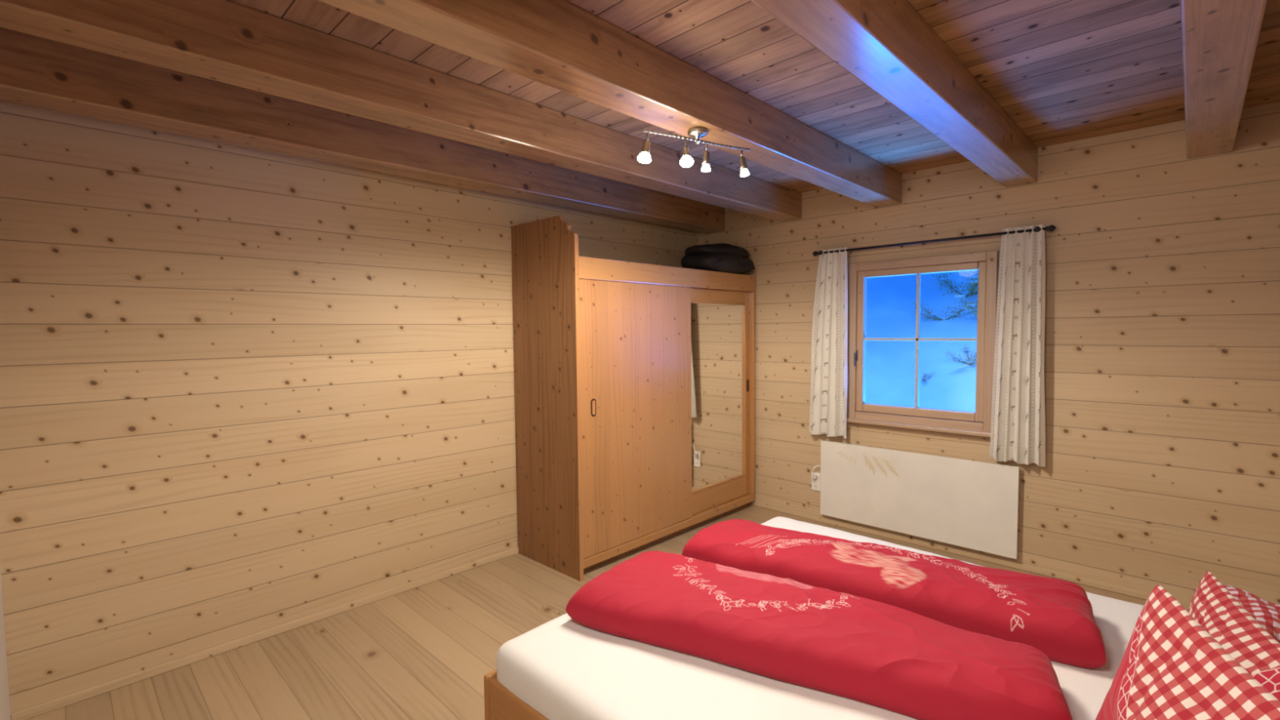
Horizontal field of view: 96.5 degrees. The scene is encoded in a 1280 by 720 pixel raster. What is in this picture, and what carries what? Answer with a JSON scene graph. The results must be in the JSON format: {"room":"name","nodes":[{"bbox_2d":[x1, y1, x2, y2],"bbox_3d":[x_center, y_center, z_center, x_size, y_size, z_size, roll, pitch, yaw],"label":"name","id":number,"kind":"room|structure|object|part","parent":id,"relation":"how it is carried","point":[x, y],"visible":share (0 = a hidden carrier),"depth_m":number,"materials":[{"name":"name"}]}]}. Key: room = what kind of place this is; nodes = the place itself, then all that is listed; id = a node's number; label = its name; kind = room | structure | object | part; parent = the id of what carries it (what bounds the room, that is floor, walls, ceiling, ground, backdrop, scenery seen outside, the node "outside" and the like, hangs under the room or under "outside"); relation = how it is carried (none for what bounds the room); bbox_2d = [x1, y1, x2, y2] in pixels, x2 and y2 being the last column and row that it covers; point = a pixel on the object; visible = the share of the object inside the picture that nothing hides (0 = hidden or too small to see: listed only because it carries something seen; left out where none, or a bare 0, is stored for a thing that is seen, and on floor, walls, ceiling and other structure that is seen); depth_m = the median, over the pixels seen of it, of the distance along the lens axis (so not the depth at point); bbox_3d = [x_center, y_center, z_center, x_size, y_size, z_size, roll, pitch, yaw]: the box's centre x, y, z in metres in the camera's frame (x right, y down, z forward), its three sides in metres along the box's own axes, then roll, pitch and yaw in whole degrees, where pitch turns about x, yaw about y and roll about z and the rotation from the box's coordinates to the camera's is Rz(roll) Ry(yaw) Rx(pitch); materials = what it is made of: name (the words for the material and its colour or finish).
{"room":"bedroom","nodes":[
{"label":"bedroom","id":0,"kind":"room"},
{"bbox_2d":[0,567,10,719],"bbox_3d":[-1.216,0.203,0.863,3.920,2.690,0.120,2,4,44],"label":"wall","id":1,"kind":"structure","parent":0,"point":[5,709],"depth_m":2.21,"materials":[{"name":"paint"}]},
{"bbox_2d":[0,101,697,714],"bbox_3d":[-1.045,0.041,3.943,0.120,2.690,4.793,2,4,44],"label":"wall","id":2,"kind":"structure","parent":0,"point":[244,391],"depth_m":2.83,"materials":[{"name":"brown wood"}]},
{"bbox_2d":[10,546,518,719],"bbox_3d":[-0.998,1.365,3.951,0.012,0.042,4.513,2,4,44],"label":"baseboard","id":3,"kind":"structure","parent":2,"relation":"attached to","point":[24,714],"depth_m":2.87,"materials":[{"name":"brown wood"}]},
{"bbox_2d":[26,504,1188,719],"bbox_3d":[0.421,1.492,2.612,4.160,0.100,4.793,2,4,44],"label":"floor","id":4,"kind":"structure","parent":0,"point":[426,651],"depth_m":2.78,"materials":[{"name":"brown wood"}]},
{"bbox_2d":[511,215,755,581],"bbox_3d":[0.075,0.191,4.521,0.685,2.307,2.047,2,4,44],"label":"wardrobe","id":5,"kind":"object","parent":4,"relation":"on","point":[634,383],"visible":1,"depth_m":3.94,"materials":[{"name":"brown wood"}]},
{"bbox_3d":[-0.626,0.236,3.798,0.685,2.307,0.030,2,4,44],"label":"panel","id":6,"kind":"part","parent":5,"relation":"part of","materials":[{"name":"brown wood"}]},
{"bbox_3d":[-0.300,0.307,3.688,0.004,0.115,0.042,2,4,44],"label":"handle","id":7,"kind":"part","parent":5,"relation":"part of","materials":[{"name":"brown metal"}]},
{"bbox_3d":[0.001,0.360,4.021,0.023,1.787,1.120,2,4,44],"label":"door","id":8,"kind":"part","parent":5,"relation":"part of","materials":[{"name":"brown wood"}]},
{"bbox_3d":[0.284,-0.622,4.290,0.070,0.140,2.017,2,4,44],"label":"cornice","id":9,"kind":"part","parent":5,"relation":"part of","materials":[{"name":"brown wood"}]},
{"bbox_3d":[0.301,1.266,4.390,0.065,0.060,2.017,2,4,44],"label":"rail","id":10,"kind":"part","parent":5,"relation":"part of","materials":[{"name":"brown wood"}]},
{"bbox_2d":[690,302,743,490],"bbox_3d":[0.628,0.282,4.714,0.006,1.515,0.825,2,4,44],"label":"mirror","id":11,"kind":"object","parent":5,"relation":"attached to","point":[717,329],"depth_m":4.72,"materials":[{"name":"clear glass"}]},
{"bbox_2d":[680,243,755,274],"bbox_3d":[0.667,-0.849,4.839,0.469,0.245,0.683,2,4,44],"label":"bag","id":12,"kind":"object","parent":5,"relation":"on","point":[718,257],"visible":0.89,"depth_m":4.62,"materials":[{"name":"black fabric"}]},
{"bbox_3d":[0.637,0.282,4.706,0.017,1.505,0.815,2,4,44],"label":"mirror frame","id":13,"kind":"part","parent":5,"relation":"part of","materials":[{"name":"brown wood"}]},
{"bbox_3d":[0.640,0.317,4.726,0.025,1.787,0.925,2,4,44],"label":"door","id":14,"kind":"part","parent":5,"relation":"part of","materials":[{"name":"brown mirror"}]},
{"bbox_3d":[0.947,0.225,5.019,0.004,0.110,0.030,2,4,44],"label":"handle","id":15,"kind":"part","parent":5,"relation":"part of","materials":[{"name":"brown metal"}]},
{"bbox_2d":[484,516,1143,719],"bbox_3d":[0.875,1.013,1.925,2.100,0.920,1.910,2,4,44],"label":"bed","id":16,"kind":"object","parent":4,"relation":"on","point":[562,668],"visible":0.25,"depth_m":1.75,"materials":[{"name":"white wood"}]},
{"bbox_3d":[0.135,1.143,2.650,0.035,0.200,1.910,2,4,44],"label":"foot rail","id":17,"kind":"part","parent":16,"relation":"part of","materials":[{"name":"brown wood"}]},
{"bbox_3d":[0.222,1.214,1.260,2.025,0.200,0.030,2,4,44],"label":"rail","id":18,"kind":"part","parent":16,"relation":"part of","materials":[{"name":"brown wood"}]},
{"bbox_2d":[565,550,1072,719],"bbox_3d":[0.487,0.879,1.871,1.506,0.152,0.762,2,4,44],"label":"duvet","id":19,"kind":"object","parent":16,"relation":"on","point":[875,653],"visible":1,"depth_m":1.75,"materials":[{"name":"red fabric"}]},
{"bbox_2d":[681,519,1106,668],"bbox_3d":[0.931,0.852,2.308,1.497,0.151,0.652,2,4,44],"label":"duvet","id":20,"kind":"object","parent":16,"relation":"on","point":[1054,616],"visible":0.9,"depth_m":2.09,"materials":[{"name":"red fabric"}]},
{"bbox_2d":[1095,584,1279,719],"bbox_3d":[1.062,0.780,1.074,0.211,0.478,0.651,1,3,21],"label":"pillow","id":21,"kind":"object","parent":16,"relation":"on","point":[1171,668],"visible":1,"depth_m":1.15,"materials":[{"name":"red fabric"}]},
{"bbox_2d":[1187,570,1279,701],"bbox_3d":[1.507,0.817,1.433,0.188,0.363,0.634,1,4,34],"label":"pillow","id":22,"kind":"object","parent":16,"relation":"on","point":[1212,605],"visible":0.45,"depth_m":1.44,"materials":[{"name":"red fabric"}]},
{"bbox_2d":[1199,580,1279,643],"bbox_3d":[1.948,0.834,1.767,0.271,0.165,0.450,2,4,38],"label":"pillow","id":23,"kind":"object","parent":16,"relation":"on","point":[1267,613],"visible":0.34,"depth_m":1.75,"materials":[{"name":"red fabric"}]},
{"bbox_2d":[228,0,1279,192],"bbox_3d":[0.394,-1.294,2.467,4.160,0.100,4.793,2,4,44],"label":"ceiling","id":24,"kind":"structure","parent":0,"point":[1063,71],"depth_m":2.41,"materials":[{"name":"brown wood"}]},
{"bbox_2d":[0,26,724,233],"bbox_3d":[-0.863,-1.186,3.663,0.200,0.215,4.513,2,4,44],"label":"ceiling beam","id":25,"kind":"structure","parent":24,"relation":"attached to","point":[36,72],"depth_m":2.71,"materials":[{"name":"brown wood"}]},
{"bbox_2d":[0,0,801,222],"bbox_3d":[-0.307,-1.164,3.127,0.184,0.215,4.513,2,4,44],"label":"ceiling beam","id":26,"kind":"structure","parent":24,"relation":"attached to","point":[227,42],"depth_m":2.21,"materials":[{"name":"brown wood"}]},
{"bbox_2d":[316,0,902,207],"bbox_3d":[0.261,-1.141,2.578,0.185,0.215,4.513,2,4,44],"label":"ceiling beam","id":27,"kind":"structure","parent":24,"relation":"attached to","point":[560,45],"depth_m":2.15,"materials":[{"name":"brown wood"}]},
{"bbox_2d":[637,127,750,177],"bbox_3d":[0.248,-0.938,2.547,0.597,0.185,0.122,-3,4,-33],"label":"ceiling spotlight","id":28,"kind":"object","parent":27,"relation":"attached to","point":[644,157],"visible":1,"depth_m":2.53,"materials":[{"name":"metal"}]},
{"bbox_3d":[0.018,-0.855,2.410,0.059,0.040,0.058,2,4,44],"label":"bulb","id":29,"kind":"part","parent":28,"relation":"part of","materials":[{"name":"white glass"}]},
{"bbox_3d":[0.203,-0.865,2.481,0.056,0.046,0.056,2,4,44],"label":"bulb","id":30,"kind":"part","parent":28,"relation":"part of","materials":[{"name":"white glass"}]},
{"bbox_3d":[0.297,-0.867,2.577,0.043,0.034,0.044,2,4,44],"label":"bulb","id":31,"kind":"part","parent":28,"relation":"part of","materials":[{"name":"white glass"}]},
{"bbox_3d":[0.488,-0.873,2.662,0.044,0.036,0.044,2,4,44],"label":"bulb","id":32,"kind":"part","parent":28,"relation":"part of","materials":[{"name":"white glass"}]},
{"bbox_2d":[751,0,1037,186],"bbox_3d":[0.852,-1.117,2.006,0.170,0.215,4.513,2,4,44],"label":"ceiling beam","id":33,"kind":"structure","parent":24,"relation":"attached to","point":[886,45],"depth_m":2.10,"materials":[{"name":"brown wood"}]},
{"bbox_2d":[1180,0,1267,159],"bbox_3d":[1.462,-1.092,1.418,0.175,0.215,4.513,2,4,44],"label":"ceiling beam","id":34,"kind":"structure","parent":24,"relation":"attached to","point":[1220,37],"depth_m":1.98,"materials":[{"name":"brown wood"}]},
{"bbox_2d":[697,102,1279,604],"bbox_3d":[2.018,-0.004,4.202,3.920,2.690,0.160,2,4,44],"label":"wall","id":35,"kind":"structure","parent":0,"point":[1162,351],"depth_m":3.33,"materials":[{"name":"brown wood"}]},
{"bbox_2d":[811,465,820,491],"bbox_3d":[1.448,0.954,4.660,0.072,0.208,0.058,2,4,44],"label":"wall socket","id":36,"kind":"object","parent":35,"relation":"attached to","point":[815,477],"visible":0.95,"depth_m":4.64,"materials":[{"name":"white plastic"}]},
{"bbox_2d":[820,440,1019,559],"bbox_3d":[1.962,0.965,4.163,1.350,0.600,0.058,2,4,44],"label":"heater","id":37,"kind":"object","parent":35,"relation":"attached to","point":[973,504],"visible":1,"depth_m":4.06,"materials":[{"name":"white metal"}]},
{"bbox_2d":[846,250,999,437],"bbox_3d":[1.986,-0.118,4.104,1.025,1.220,0.135,2,4,44],"label":"window","id":38,"kind":"structure","parent":35,"relation":"in","point":[978,423],"depth_m":4.06,"materials":[{"name":"brown wood"}]},
{"bbox_3d":[1.654,-0.015,4.385,0.020,0.120,0.042,2,4,44],"label":"handle","id":39,"kind":"part","parent":38,"relation":"part of","materials":[{"name":"grey metal"}]},
{"bbox_3d":[1.971,0.479,4.113,1.025,0.027,0.075,2,4,44],"label":"sill","id":40,"kind":"part","parent":38,"relation":"part of","materials":[{"name":"brown wood"}]},
{"bbox_2d":[812,224,1056,256],"bbox_3d":[1.963,-0.831,4.017,1.580,0.058,0.108,2,4,44],"label":"curtain rod","id":41,"kind":"object","parent":35,"relation":"attached to","point":[1051,228],"visible":0.91,"depth_m":3.88,"materials":[{"name":"black metal"}]},
{"bbox_2d":[808,247,848,439],"bbox_3d":[1.473,-0.129,4.489,0.332,1.468,0.076,2,4,44],"label":"curtain","id":42,"kind":"object","parent":41,"relation":"hanging from","point":[828,374],"visible":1,"depth_m":4.47,"materials":[{"name":"beige fabric"}]},
{"bbox_2d":[989,224,1045,466],"bbox_3d":[2.391,-0.085,3.604,0.301,1.493,0.076,2,4,44],"label":"curtain","id":43,"kind":"object","parent":41,"relation":"hanging from","point":[1018,419],"visible":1,"depth_m":3.60,"materials":[{"name":"beige fabric"}]},
{"bbox_2d":[750,500,1191,609],"bbox_3d":[1.975,1.323,4.205,3.908,0.042,0.012,2,4,44],"label":"baseboard","id":44,"kind":"structure","parent":35,"relation":"attached to","point":[1144,595],"depth_m":3.89,"materials":[{"name":"brown wood"}]},
{"label":"outside","id":45,"kind":"structure","parent":0,"visible":0},
{"bbox_2d":[865,270,977,412],"bbox_3d":[8.724,-7.843,13.641,28.000,20.139,22.000,2,4,44],"label":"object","id":46,"kind":"structure","parent":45,"point":[890,364],"depth_m":7.73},
{"bbox_2d":[920,372,935,382],"bbox_3d":[3.665,0.211,7.332,0.236,0.124,0.336,-1,3,-6],"label":"pine","id":47,"kind":"object","parent":46,"relation":"on","point":[924,378],"visible":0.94,"depth_m":7.25,"materials":[{"name":"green plant"}]},
{"bbox_2d":[911,299,977,320],"bbox_3d":[4.180,-0.668,7.880,0.731,0.337,0.670,-1,3,0],"label":"pine","id":48,"kind":"object","parent":46,"relation":"on","point":[933,313],"visible":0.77,"depth_m":7.90,"materials":[{"name":"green plant"}]},
{"bbox_2d":[932,271,977,297],"bbox_3d":[4.622,-1.088,7.953,0.830,0.438,1.139,0,3,13],"label":"pine","id":49,"kind":"object","parent":46,"relation":"on","point":[974,282],"visible":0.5,"depth_m":8.11,"materials":[{"name":"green plant"}]},
{"bbox_2d":[940,344,976,364],"bbox_3d":[4.050,-0.064,7.147,0.539,0.271,0.564,2,4,44],"label":"pine","id":50,"kind":"object","parent":46,"relation":"on","point":[960,359],"visible":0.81,"depth_m":7.09,"materials":[{"name":"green plant"}]},
{"bbox_2d":[948,293,977,319],"bbox_3d":[4.516,-0.694,7.407,0.831,0.393,0.757,-1,3,1],"label":"pine","id":51,"kind":"object","parent":46,"relation":"on","point":[969,305],"visible":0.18,"depth_m":7.48,"materials":[{"name":"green plant"}]}
]}

